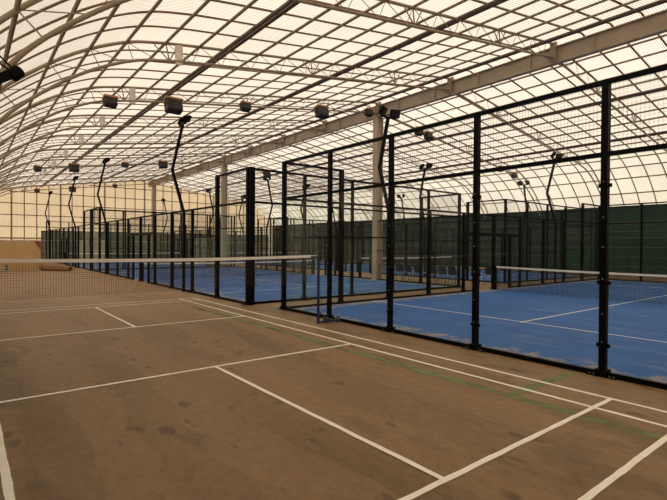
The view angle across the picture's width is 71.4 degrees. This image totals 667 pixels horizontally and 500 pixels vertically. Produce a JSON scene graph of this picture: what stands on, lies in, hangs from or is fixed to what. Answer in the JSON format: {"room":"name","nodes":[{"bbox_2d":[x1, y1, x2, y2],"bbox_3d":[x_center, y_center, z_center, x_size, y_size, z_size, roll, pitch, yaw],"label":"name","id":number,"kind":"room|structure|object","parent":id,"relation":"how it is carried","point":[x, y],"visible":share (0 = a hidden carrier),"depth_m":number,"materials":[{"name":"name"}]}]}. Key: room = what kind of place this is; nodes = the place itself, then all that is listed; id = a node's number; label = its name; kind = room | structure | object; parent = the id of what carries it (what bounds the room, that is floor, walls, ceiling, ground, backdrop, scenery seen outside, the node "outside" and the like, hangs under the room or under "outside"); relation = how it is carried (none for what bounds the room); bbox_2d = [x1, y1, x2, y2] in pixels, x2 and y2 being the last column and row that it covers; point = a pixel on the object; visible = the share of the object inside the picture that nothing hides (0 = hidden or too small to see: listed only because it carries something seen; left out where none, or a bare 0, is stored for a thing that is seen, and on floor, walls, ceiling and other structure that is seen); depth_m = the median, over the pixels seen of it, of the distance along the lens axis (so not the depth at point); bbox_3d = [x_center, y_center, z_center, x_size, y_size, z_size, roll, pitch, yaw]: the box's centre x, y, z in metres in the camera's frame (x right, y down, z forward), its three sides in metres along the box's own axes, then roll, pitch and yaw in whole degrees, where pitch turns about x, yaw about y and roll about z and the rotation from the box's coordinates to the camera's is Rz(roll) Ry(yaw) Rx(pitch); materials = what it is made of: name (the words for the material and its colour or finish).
{"room":"sports hall","nodes":[
{"label":"sports hall","id":0,"kind":"room"},
{"bbox_2d":[0,181,272,258],"bbox_3d":[-21.413,-3.498,53.583,36.000,9.119,0.110,0,1,-39],"label":"wall","id":1,"kind":"structure","parent":0,"point":[22,214],"depth_m":50.22,"materials":[{"name":"beige paint"}]},
{"bbox_2d":[0,259,666,499],"bbox_3d":[-2.588,1.526,29.923,36.800,0.207,61.300,0,1,-39],"label":"floor","id":2,"kind":"structure","parent":0,"point":[160,394],"depth_m":4.89,"materials":[{"name":"paint"}]},
{"bbox_2d":[0,265,11,270],"bbox_3d":[-20.604,1.127,28.556,1.250,0.340,0.670,0,1,-39],"label":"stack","id":3,"kind":"object","parent":2,"relation":"on","point":[5,267],"visible":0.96,"depth_m":28.52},
{"bbox_2d":[0,240,41,269],"bbox_3d":[-21.495,0.310,29.611,4.880,1.980,0.180,0,1,-39],"label":"tarpaulin","id":4,"kind":"object","parent":2,"relation":"on","point":[9,249],"visible":0.79,"depth_m":30.39,"materials":[{"name":"beige paint"}]},
{"bbox_2d":[45,191,52,258],"bbox_3d":[-26.754,-2.199,43.547,0.633,6.646,0.921,0,1,-39],"label":"light pole","id":5,"kind":"object","parent":2,"relation":"on","point":[50,192],"visible":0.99,"depth_m":43.51,"materials":[{"name":"black metal"}]},
{"bbox_2d":[39,263,72,270],"bbox_3d":[-17.585,1.076,29.430,2.221,0.507,0.579,1,1,16],"label":"roll","id":6,"kind":"object","parent":2,"relation":"on","point":[45,265],"visible":0.69,"depth_m":29.32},
{"bbox_2d":[68,176,78,266],"bbox_3d":[-18.973,-2.047,33.765,0.633,6.646,0.921,0,1,-39],"label":"light pole","id":7,"kind":"object","parent":2,"relation":"on","point":[75,178],"visible":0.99,"depth_m":33.70,"materials":[{"name":"black metal"}]},
{"bbox_2d":[97,157,110,273],"bbox_3d":[-13.153,-1.933,26.448,0.633,6.646,0.921,0,1,-39],"label":"light pole","id":8,"kind":"object","parent":2,"relation":"on","point":[107,159],"visible":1,"depth_m":26.43,"materials":[{"name":"black metal"}]},
{"bbox_2d":[62,262,204,268],"bbox_3d":[-18.507,1.194,41.662,9.920,0.014,20.920,0,1,-39],"label":"turf","id":9,"kind":"object","parent":2,"relation":"on","point":[87,265],"visible":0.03,"depth_m":37.68,"materials":[{"name":"blue carpet"}]},
{"bbox_2d":[71,252,179,263],"bbox_3d":[-18.504,0.705,41.657,9.880,0.968,0.080,0,1,-39],"label":"net","id":10,"kind":"object","parent":9,"relation":"on","point":[96,254],"visible":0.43,"depth_m":40.90,"materials":[{"name":"fabric"}]},
{"bbox_2d":[46,209,231,269],"bbox_3d":[-18.493,-0.799,41.642,10.115,4.000,21.100,0,1,-39],"label":"cage","id":11,"kind":"object","parent":9,"relation":"on","point":[67,246],"visible":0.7,"depth_m":36.82,"materials":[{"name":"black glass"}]},
{"bbox_2d":[0,179,280,227],"bbox_3d":[-20.078,-3.438,51.905,35.884,9.057,0.200,0,1,-39],"label":"roof truss","id":12,"kind":"object","parent":2,"relation":"on","point":[152,183],"visible":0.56,"depth_m":49.77,"materials":[{"name":"white metal"}]},
{"bbox_2d":[69,186,75,191],"bbox_3d":[-26.359,-6.133,46.834,0.640,0.576,0.507,0,1,-39],"label":"floodlight","id":13,"kind":"object","parent":12,"relation":"attached to","point":[70,187],"visible":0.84,"depth_m":46.65,"materials":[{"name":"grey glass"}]},
{"bbox_2d":[0,174,298,223],"bbox_3d":[-17.277,-3.384,48.383,35.884,9.057,0.200,0,1,-39],"label":"roof truss","id":14,"kind":"object","parent":2,"relation":"on","point":[166,179],"visible":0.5,"depth_m":45.77,"materials":[{"name":"white metal"}]},
{"bbox_2d":[151,185,155,257],"bbox_3d":[-20.143,-3.064,51.987,0.540,8.300,0.480,0,1,-39],"label":"steel column","id":15,"kind":"structure","parent":2,"relation":"on","point":[153,197],"depth_m":51.93,"materials":[{"name":"paint"}]},
{"bbox_2d":[41,231,268,258],"bbox_3d":[-19.235,-0.452,55.105,26.380,3.026,0.166,0,1,-39],"label":"windbreak","id":16,"kind":"object","parent":2,"relation":"on","point":[43,233],"visible":0.39,"depth_m":51.60,"materials":[{"name":"fabric"}]},
{"bbox_2d":[0,170,320,225],"bbox_3d":[-14.476,-3.329,44.862,35.884,9.057,0.200,0,1,-39],"label":"roof truss","id":17,"kind":"object","parent":2,"relation":"on","point":[181,174],"visible":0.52,"depth_m":41.18,"materials":[{"name":"white metal"}]},
{"bbox_2d":[161,198,166,257],"bbox_3d":[-17.995,-2.172,49.493,0.633,6.596,0.921,0,1,-39],"label":"light pole","id":18,"kind":"object","parent":2,"relation":"on","point":[163,199],"visible":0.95,"depth_m":49.40,"materials":[{"name":"black metal"}]},
{"bbox_2d":[0,163,344,220],"bbox_3d":[-11.675,-3.274,41.341,35.884,9.057,0.200,0,1,-39],"label":"roof truss","id":19,"kind":"object","parent":2,"relation":"on","point":[44,172],"visible":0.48,"depth_m":37.17,"materials":[{"name":"white metal"}]},
{"bbox_2d":[171,115,191,291],"bbox_3d":[-5.653,-1.686,17.020,0.633,6.446,0.921,0,1,-39],"label":"light pole","id":20,"kind":"object","parent":2,"relation":"on","point":[182,121],"visible":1,"depth_m":16.99,"materials":[{"name":"black metal"}]},
{"bbox_2d":[0,155,371,223],"bbox_3d":[-8.874,-3.219,37.819,35.884,9.057,0.200,0,1,-39],"label":"roof truss","id":21,"kind":"object","parent":2,"relation":"on","point":[54,166],"visible":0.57,"depth_m":33.67,"materials":[{"name":"grey metal"}]},
{"bbox_2d":[33,165,41,171],"bbox_3d":[-18.960,-5.215,29.727,0.460,0.401,0.393,0,1,-39],"label":"floodlight","id":22,"kind":"object","parent":21,"relation":"attached to","point":[37,168],"visible":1,"depth_m":29.61,"materials":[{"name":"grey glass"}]},
{"bbox_2d":[68,163,79,172],"bbox_3d":[-17.349,-5.494,31.009,0.640,0.576,0.507,0,1,-39],"label":"floodlight","id":23,"kind":"object","parent":21,"relation":"attached to","point":[73,167],"visible":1,"depth_m":30.86,"materials":[{"name":"grey metal"}]},
{"bbox_2d":[121,161,128,167],"bbox_3d":[-14.830,-6.056,32.999,0.460,0.401,0.393,0,1,-39],"label":"floodlight","id":24,"kind":"object","parent":21,"relation":"attached to","point":[124,164],"visible":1,"depth_m":32.88,"materials":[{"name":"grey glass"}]},
{"bbox_2d":[158,160,167,168],"bbox_3d":[-12.733,-6.378,34.667,0.640,0.576,0.507,0,1,-39],"label":"floodlight","id":25,"kind":"object","parent":21,"relation":"attached to","point":[163,164],"visible":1,"depth_m":34.51,"materials":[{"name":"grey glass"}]},
{"bbox_2d":[0,146,401,218],"bbox_3d":[-6.073,-3.164,34.298,35.884,9.057,0.200,0,1,-39],"label":"roof truss","id":26,"kind":"object","parent":2,"relation":"on","point":[65,153],"visible":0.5,"depth_m":29.44,"materials":[{"name":"white metal"}]},
{"bbox_2d":[205,188,212,262],"bbox_3d":[-10.712,-2.030,40.337,0.633,6.596,0.921,0,1,-39],"label":"light pole","id":27,"kind":"object","parent":2,"relation":"on","point":[207,190],"visible":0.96,"depth_m":40.27,"materials":[{"name":"black metal"}]},
{"bbox_2d":[0,134,442,220],"bbox_3d":[-3.272,-3.110,30.776,35.884,9.057,0.200,0,1,-39],"label":"roof truss","id":28,"kind":"object","parent":2,"relation":"on","point":[81,136],"visible":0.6,"depth_m":26.51,"materials":[{"name":"white metal"}]},
{"bbox_2d":[221,164,227,265],"bbox_3d":[-8.939,-2.845,37.901,0.540,8.300,0.480,0,1,-39],"label":"steel column","id":29,"kind":"structure","parent":2,"relation":"on","point":[224,167],"depth_m":37.88,"materials":[{"name":"metal"}]},
{"bbox_2d":[148,9,666,186],"bbox_3d":[-2.511,-7.269,29.815,0.220,0.800,60.450,0,1,-39],"label":"ridge beam","id":30,"kind":"structure","parent":29,"relation":"on","point":[654,24],"depth_m":18.54,"materials":[{"name":"metal"}]},
{"bbox_2d":[238,195,245,263],"bbox_3d":[-8.370,-1.882,42.202,0.633,6.296,0.921,0,1,-39],"label":"light pole","id":31,"kind":"object","parent":2,"relation":"on","point":[244,196],"visible":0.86,"depth_m":42.29,"materials":[{"name":"black metal"}]},
{"bbox_2d":[0,114,487,218],"bbox_3d":[-0.470,-3.055,27.255,35.884,9.057,0.200,0,1,-39],"label":"roof truss","id":32,"kind":"object","parent":2,"relation":"on","point":[102,125],"visible":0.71,"depth_m":22.17,"materials":[{"name":"white metal"}]},
{"bbox_2d":[263,175,272,264],"bbox_3d":[-4.549,-1.909,32.590,0.633,6.596,0.921,0,1,-39],"label":"light pole","id":33,"kind":"object","parent":2,"relation":"on","point":[268,176],"visible":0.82,"depth_m":32.53,"materials":[{"name":"black metal"}]},
{"bbox_2d":[0,86,541,215],"bbox_3d":[2.331,-3.000,23.733,35.884,9.057,0.200,0,1,-39],"label":"roof truss","id":34,"kind":"object","parent":2,"relation":"on","point":[132,89],"visible":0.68,"depth_m":17.57,"materials":[{"name":"white metal"}]},
{"bbox_2d":[102,94,117,108],"bbox_3d":[-7.591,-5.043,15.771,0.460,0.401,0.393,0,1,-39],"label":"floodlight","id":35,"kind":"object","parent":34,"relation":"attached to","point":[110,101],"visible":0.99,"depth_m":15.66,"materials":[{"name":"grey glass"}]},
{"bbox_2d":[163,95,182,114],"bbox_3d":[-5.909,-5.320,17.110,0.640,0.576,0.507,0,1,-39],"label":"floodlight","id":36,"kind":"object","parent":34,"relation":"attached to","point":[173,105],"visible":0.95,"depth_m":16.95,"materials":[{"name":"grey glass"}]},
{"bbox_2d":[238,100,251,112],"bbox_3d":[-3.602,-5.841,18.932,0.460,0.401,0.393,0,1,-39],"label":"floodlight","id":37,"kind":"object","parent":34,"relation":"attached to","point":[245,105],"visible":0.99,"depth_m":18.81,"materials":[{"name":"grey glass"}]},
{"bbox_2d":[313,104,328,119],"bbox_3d":[-0.556,-6.346,21.351,0.640,0.576,0.507,0,1,-39],"label":"floodlight","id":38,"kind":"object","parent":34,"relation":"attached to","point":[321,112],"visible":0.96,"depth_m":21.18,"materials":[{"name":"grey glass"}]},
{"bbox_2d":[363,107,373,116],"bbox_3d":[1.750,-6.867,23.174,0.460,0.401,0.393,0,1,-39],"label":"floodlight","id":39,"kind":"object","parent":34,"relation":"attached to","point":[369,111],"visible":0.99,"depth_m":23.05,"materials":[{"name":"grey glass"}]},
{"bbox_2d":[414,126,423,135],"bbox_3d":[4.682,-6.519,25.513,0.560,0.464,0.426,0,1,-39],"label":"floodlight","id":40,"kind":"object","parent":34,"relation":"attached to","point":[418,133],"visible":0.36,"depth_m":25.37,"materials":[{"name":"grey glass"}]},
{"bbox_2d":[423,131,433,140],"bbox_3d":[5.307,-6.400,26.012,0.560,0.464,0.426,0,1,-39],"label":"floodlight","id":41,"kind":"object","parent":34,"relation":"attached to","point":[425,135],"visible":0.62,"depth_m":25.86,"materials":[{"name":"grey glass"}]},
{"bbox_2d":[510,172,517,178],"bbox_3d":[12.303,-5.066,31.596,0.460,0.401,0.393,0,1,-39],"label":"floodlight","id":42,"kind":"object","parent":34,"relation":"attached to","point":[514,176],"visible":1,"depth_m":31.47,"materials":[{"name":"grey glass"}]},
{"bbox_2d":[97,267,446,301],"bbox_3d":[-5.124,1.456,24.837,9.920,0.014,20.920,0,1,-39],"label":"turf","id":43,"kind":"object","parent":2,"relation":"on","point":[267,292],"visible":0.55,"depth_m":20.09,"materials":[{"name":"blue carpet"}]},
{"bbox_2d":[142,260,312,279],"bbox_3d":[-5.121,1.017,24.833,9.880,0.868,0.080,0,1,-39],"label":"net","id":44,"kind":"object","parent":43,"relation":"on","point":[143,263],"visible":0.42,"depth_m":24.52,"materials":[{"name":"black fabric"}]},
{"bbox_2d":[91,166,460,304],"bbox_3d":[-5.083,-0.536,24.784,10.380,4.000,21.235,0,1,-39],"label":"cage","id":45,"kind":"object","parent":43,"relation":"on","point":[250,201],"visible":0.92,"depth_m":18.36,"materials":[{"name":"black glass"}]},
{"bbox_2d":[213,259,333,264],"bbox_3d":[-7.903,1.184,50.097,9.920,0.014,20.920,0,1,-39],"label":"turf","id":46,"kind":"object","parent":2,"relation":"on","point":[262,259],"visible":0.1,"depth_m":47.91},
{"bbox_2d":[227,252,298,260],"bbox_3d":[-7.899,0.695,50.092,9.880,0.968,0.080,0,1,-39],"label":"net","id":47,"kind":"object","parent":46,"relation":"on","point":[227,252],"visible":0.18,"depth_m":50.95,"materials":[{"name":"black fabric"}]},
{"bbox_2d":[179,218,357,265],"bbox_3d":[-7.889,-0.809,50.077,10.115,4.000,21.100,0,1,-39],"label":"cage","id":48,"kind":"object","parent":46,"relation":"on","point":[345,228],"visible":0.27,"depth_m":47.90,"materials":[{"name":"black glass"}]},
{"bbox_2d":[0,40,599,193],"bbox_3d":[5.132,-2.945,20.212,35.884,9.057,0.200,0,1,-39],"label":"roof truss","id":49,"kind":"object","parent":2,"relation":"on","point":[178,52],"visible":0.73,"depth_m":13.30,"materials":[{"name":"grey metal"}]},
{"bbox_2d":[300,184,309,219],"bbox_3d":[-2.208,-1.761,34.455,0.633,6.296,0.921,0,1,-39],"label":"light pole","id":50,"kind":"object","parent":2,"relation":"on","point":[309,184],"visible":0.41,"depth_m":34.30,"materials":[{"name":"black metal"}]},
{"bbox_2d":[317,254,340,323],"bbox_3d":[-0.101,0.864,10.452,0.612,1.555,0.104,0,1,-25],"label":"post","id":51,"kind":"object","parent":2,"relation":"on","point":[337,318],"visible":1,"depth_m":10.31,"materials":[{"name":"black metal"}]},
{"bbox_2d":[0,0,666,153],"bbox_3d":[7.933,-2.890,16.691,35.884,9.057,0.200,0,1,-39],"label":"roof truss","id":52,"kind":"object","parent":2,"relation":"on","point":[6,16],"visible":0.87,"depth_m":11.69,"materials":[{"name":"white metal"}]},
{"bbox_2d":[0,55,24,83],"bbox_3d":[-4.741,-2.459,6.490,0.215,0.799,0.756,1,1,32],"label":"lamp arm","id":53,"kind":"object","parent":52,"relation":"attached to","point":[15,73],"visible":1,"depth_m":6.62},
{"bbox_2d":[372,116,382,279],"bbox_3d":[2.266,-2.626,23.816,0.540,8.300,0.480,0,1,-39],"label":"steel column","id":54,"kind":"structure","parent":2,"relation":"on","point":[377,121],"depth_m":23.79,"materials":[{"name":"metal"}]},
{"bbox_2d":[378,106,400,261],"bbox_3d":[1.702,-1.518,15.306,0.921,6.246,0.633,0,1,-39],"label":"light pole","id":55,"kind":"object","parent":2,"relation":"on","point":[394,114],"visible":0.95,"depth_m":15.26,"materials":[{"name":"black metal"}]},
{"bbox_2d":[397,194,404,263],"bbox_3d":[6.054,-1.769,41.027,0.633,6.296,0.921,0,1,-39],"label":"light pole","id":56,"kind":"object","parent":2,"relation":"on","point":[398,196],"visible":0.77,"depth_m":40.98,"materials":[{"name":"black metal"}]},
{"bbox_2d":[396,263,408,279],"bbox_3d":[3.477,1.107,23.556,0.562,0.862,0.528,0,1,-42],"label":"plastic chair","id":57,"kind":"object","parent":2,"relation":"on","point":[399,267],"visible":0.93,"depth_m":23.39,"materials":[{"name":"plastic"}]},
{"bbox_2d":[419,163,432,277],"bbox_3d":[4.926,-1.622,25.487,0.633,6.296,0.921,0,1,-39],"label":"light pole","id":58,"kind":"object","parent":2,"relation":"on","point":[427,164],"visible":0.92,"depth_m":25.56,"materials":[{"name":"black metal"}]},
{"bbox_2d":[431,265,441,282],"bbox_3d":[4.774,1.132,21.893,0.562,0.862,0.528,0,1,-41],"label":"plastic chair","id":59,"kind":"object","parent":2,"relation":"on","point":[435,270],"visible":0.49,"depth_m":21.68,"materials":[{"name":"plastic"}]},
{"bbox_2d":[290,264,585,280],"bbox_3d":[5.481,1.446,33.273,9.920,0.014,20.920,0,1,-39],"label":"turf","id":60,"kind":"object","parent":2,"relation":"on","point":[488,277],"visible":0.31,"depth_m":29.48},
{"bbox_2d":[362,256,452,271],"bbox_3d":[5.484,0.957,33.268,9.880,0.968,0.080,0,1,-39],"label":"net","id":61,"kind":"object","parent":60,"relation":"on","point":[398,260],"visible":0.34,"depth_m":34.16,"materials":[{"name":"black fabric"}]},
{"bbox_2d":[273,199,597,282],"bbox_3d":[5.495,-0.547,33.253,10.115,4.000,21.100,0,1,-39],"label":"cage","id":62,"kind":"object","parent":60,"relation":"on","point":[503,257],"visible":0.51,"depth_m":28.09,"materials":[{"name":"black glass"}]},
{"bbox_2d":[438,265,452,283],"bbox_3d":[5.149,1.139,21.454,0.562,0.862,0.528,0,1,-36],"label":"plastic chair","id":63,"kind":"object","parent":2,"relation":"on","point":[444,271],"visible":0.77,"depth_m":21.27,"materials":[{"name":"plastic"}]},
{"bbox_2d":[448,266,461,284],"bbox_3d":[5.478,1.147,20.976,0.562,0.862,0.528,0,1,-35],"label":"plastic chair","id":64,"kind":"object","parent":2,"relation":"on","point":[452,270],"visible":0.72,"depth_m":20.82,"materials":[{"name":"plastic"}]},
{"bbox_2d":[272,204,666,274],"bbox_3d":[10.163,-0.769,39.902,0.166,4.376,59.180,0,1,-39],"label":"wall","id":65,"kind":"structure","parent":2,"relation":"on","point":[624,239],"depth_m":31.93,"materials":[{"name":"green fabric"}]},
{"bbox_2d":[471,266,484,283],"bbox_3d":[6.799,1.146,21.917,0.562,0.862,0.528,0,1,-43],"label":"plastic chair","id":66,"kind":"object","parent":2,"relation":"on","point":[471,266],"visible":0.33,"depth_m":21.89,"materials":[{"name":"plastic"}]},
{"bbox_2d":[293,280,666,382],"bbox_3d":[9.599,1.658,14.867,19.920,0.014,9.960,0,1,-39],"label":"turf","id":67,"kind":"object","parent":2,"relation":"on","point":[564,328],"visible":0.69,"depth_m":10.74,"materials":[{"name":"blue carpet"}]},
{"bbox_2d":[278,64,666,389],"bbox_3d":[9.613,-0.334,14.847,20.150,4.000,10.420,0,1,-39],"label":"cage","id":68,"kind":"object","parent":67,"relation":"on","point":[602,370],"visible":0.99,"depth_m":9.34,"materials":[{"name":"metal"}]},
{"bbox_2d":[494,265,666,303],"bbox_3d":[9.603,1.170,14.862,0.080,0.968,9.920,0,1,-39],"label":"net","id":69,"kind":"object","parent":67,"relation":"on","point":[500,279],"visible":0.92,"depth_m":16.37,"materials":[{"name":"black fabric"}]},
{"bbox_2d":[485,266,490,281],"bbox_3d":[7.289,1.155,21.381,0.562,0.862,0.528,0,1,-36],"label":"plastic chair","id":70,"kind":"object","parent":2,"relation":"on","point":[487,268],"visible":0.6,"depth_m":21.29,"materials":[{"name":"plastic"}]},
{"bbox_2d":[517,180,529,269],"bbox_3d":[13.188,-1.630,32.059,0.633,6.296,0.921,0,1,-39],"label":"light pole","id":71,"kind":"object","parent":2,"relation":"on","point":[520,183],"visible":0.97,"depth_m":31.95,"materials":[{"name":"black metal"}]},
{"bbox_2d":[546,152,562,280],"bbox_3d":[10.537,-1.526,22.334,0.921,6.246,0.633,0,1,-39],"label":"light pole","id":72,"kind":"object","parent":2,"relation":"on","point":[553,153],"visible":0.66,"depth_m":22.24,"materials":[{"name":"black metal"}]},
{"bbox_3d":[-5.236,0.869,6.347,0.603,1.555,0.184,0,1,-39],"label":"post","id":73,"kind":"object","parent":2,"relation":"on","visible":0},
{"bbox_2d":[0,255,317,299],"bbox_3d":[-2.910,0.417,8.270,6.536,0.617,0.012,0,1,-39],"label":"net","id":74,"kind":"object","parent":73,"relation":"attached to","point":[164,260],"visible":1,"depth_m":8.21,"materials":[{"name":"fabric"}]},
{"bbox_2d":[0,0,666,224],"bbox_3d":[-2.555,-3.134,29.876,36.010,9.120,60.700,0,1,-39],"label":"ceiling","id":75,"kind":"structure","parent":0,"point":[287,28],"depth_m":18.71,"materials":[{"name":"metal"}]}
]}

